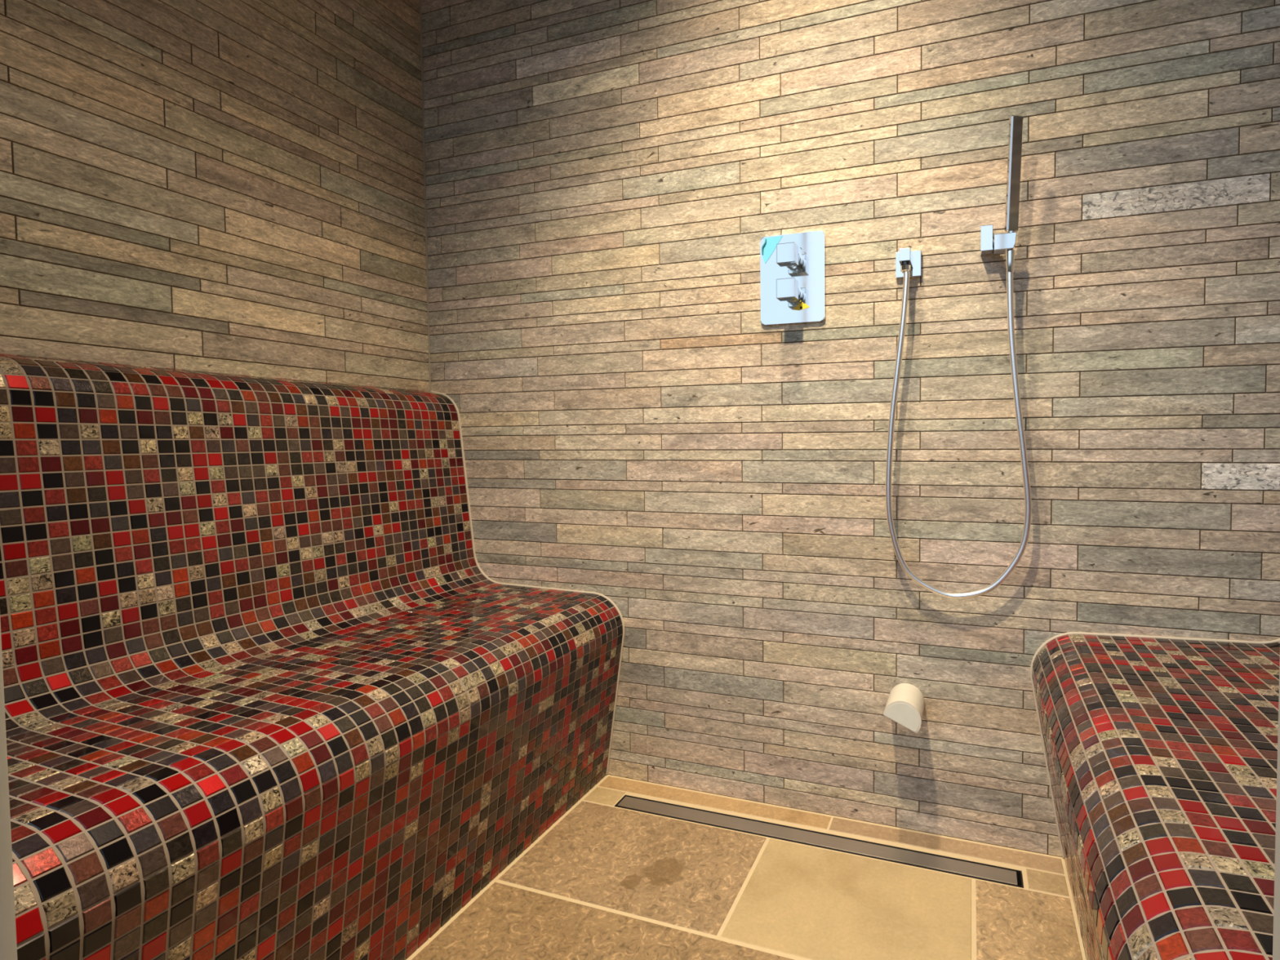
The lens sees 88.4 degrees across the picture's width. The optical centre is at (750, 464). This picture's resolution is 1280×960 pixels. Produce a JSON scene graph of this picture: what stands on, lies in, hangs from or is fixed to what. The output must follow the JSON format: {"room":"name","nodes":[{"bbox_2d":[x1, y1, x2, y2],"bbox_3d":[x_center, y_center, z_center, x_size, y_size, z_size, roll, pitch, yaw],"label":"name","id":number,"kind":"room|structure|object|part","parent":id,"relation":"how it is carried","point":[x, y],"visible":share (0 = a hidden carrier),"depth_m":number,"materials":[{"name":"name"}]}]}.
{"room":"spa","nodes":[
{"label":"spa","id":0,"kind":"room"},
{"bbox_2d":[0,0,429,391],"bbox_3d":[-1.106,-0.321,1.209,0.080,2.360,1.202,0,2,19],"label":"wall","id":1,"kind":"structure","parent":0,"point":[237,187],"depth_m":1.26,"materials":[{"name":"tile"}]},
{"bbox_2d":[405,774,1086,959],"bbox_3d":[-0.120,0.842,0.722,2.113,0.060,1.573,0,2,19],"label":"floor","id":2,"kind":"structure","parent":0,"point":[605,881],"depth_m":1.19,"materials":[{"name":"stone"}]},
{"bbox_2d":[0,353,624,959],"bbox_3d":[-0.774,0.310,1.150,0.592,0.979,1.144,0,2,19],"label":"bench","id":3,"kind":"object","parent":2,"relation":"on","point":[269,694],"visible":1,"depth_m":1.03,"materials":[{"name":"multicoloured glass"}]},
{"bbox_2d":[614,795,1022,888],"bbox_3d":[0.106,0.803,1.374,0.868,0.034,0.048,0,2,19],"label":"linear drain","id":4,"kind":"object","parent":2,"relation":"on","point":[997,874],"visible":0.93,"depth_m":1.35,"materials":[{"name":"metal"}]},
{"bbox_2d":[1030,631,1279,959],"bbox_3d":[0.662,0.319,0.662,0.600,0.979,1.144,0,2,19],"label":"bench","id":5,"kind":"object","parent":2,"relation":"on","point":[1161,753],"visible":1,"depth_m":0.75,"materials":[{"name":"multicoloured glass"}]},
{"bbox_2d":[421,0,1279,857],"bbox_3d":[0.140,-0.339,1.465,2.273,2.360,0.090,0,2,19],"label":"wall","id":6,"kind":"structure","parent":0,"point":[606,180],"depth_m":1.39,"materials":[{"name":"tile"}]},
{"bbox_2d":[419,0,431,391],"bbox_3d":[-0.878,-0.860,1.742,0.005,1.325,0.005,0,2,19],"label":"trim","id":7,"kind":"structure","parent":6,"relation":"attached to","point":[420,14],"depth_m":1.75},
{"bbox_2d":[760,230,825,325],"bbox_3d":[0.083,-0.408,1.397,0.146,0.194,0.070,0,2,19],"label":"shower mixer","id":8,"kind":"object","parent":6,"relation":"attached to","point":[793,265],"visible":1,"depth_m":1.41,"materials":[{"name":"silver metal"}]},
{"bbox_3d":[0.079,-0.373,1.379,0.041,0.041,0.030,0,2,19],"label":"control knob","id":9,"kind":"part","parent":8,"relation":"part of","materials":[{"name":"silver metal"}]},
{"bbox_3d":[0.079,-0.446,1.376,0.041,0.041,0.030,0,2,19],"label":"control knob","id":10,"kind":"part","parent":8,"relation":"part of","materials":[{"name":"silver metal"}]},
{"bbox_2d":[883,683,924,733],"bbox_3d":[0.318,0.499,1.337,0.074,0.062,0.100,0,2,19],"label":"outlet","id":11,"kind":"object","parent":6,"relation":"attached to","point":[905,703],"visible":1,"depth_m":1.30,"materials":[{"name":"white plastic"}]},
{"bbox_2d":[895,247,921,279],"bbox_3d":[0.322,-0.414,1.328,0.052,0.053,0.046,0,2,19],"label":"outlet","id":12,"kind":"object","parent":6,"relation":"attached to","point":[904,255],"visible":0.97,"depth_m":1.33,"materials":[{"name":"silver metal"}]},
{"bbox_2d":[980,224,1017,255],"bbox_3d":[0.483,-0.440,1.265,0.064,0.057,0.060,0,2,19],"label":"bracket","id":13,"kind":"object","parent":6,"relation":"attached to","point":[999,243],"visible":0.98,"depth_m":1.26,"materials":[{"name":"silver metal"}]},
{"bbox_2d":[885,249,1031,599],"bbox_3d":[0.412,-0.070,1.296,0.279,0.684,0.025,0,2,20],"label":"shower hose","id":14,"kind":"object","parent":13,"relation":"hanging from","point":[1010,254],"visible":1,"depth_m":1.29,"materials":[{"name":"silver metal"}]},
{"bbox_2d":[1004,115,1023,232],"bbox_3d":[0.499,-0.547,1.229,0.026,0.216,0.032,0,2,-3],"label":"shower","id":15,"kind":"object","parent":13,"relation":"on","point":[1015,122],"visible":1,"depth_m":1.22,"materials":[{"name":"silver metal"}]},
{"bbox_3d":[-0.886,-0.327,0.545,0.762,2.300,0.008,0,2,19],"label":"window","id":16,"kind":"structure","parent":0,"visible":0},
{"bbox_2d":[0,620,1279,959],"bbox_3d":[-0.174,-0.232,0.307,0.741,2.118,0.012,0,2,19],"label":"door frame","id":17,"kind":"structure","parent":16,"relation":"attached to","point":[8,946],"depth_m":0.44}
]}

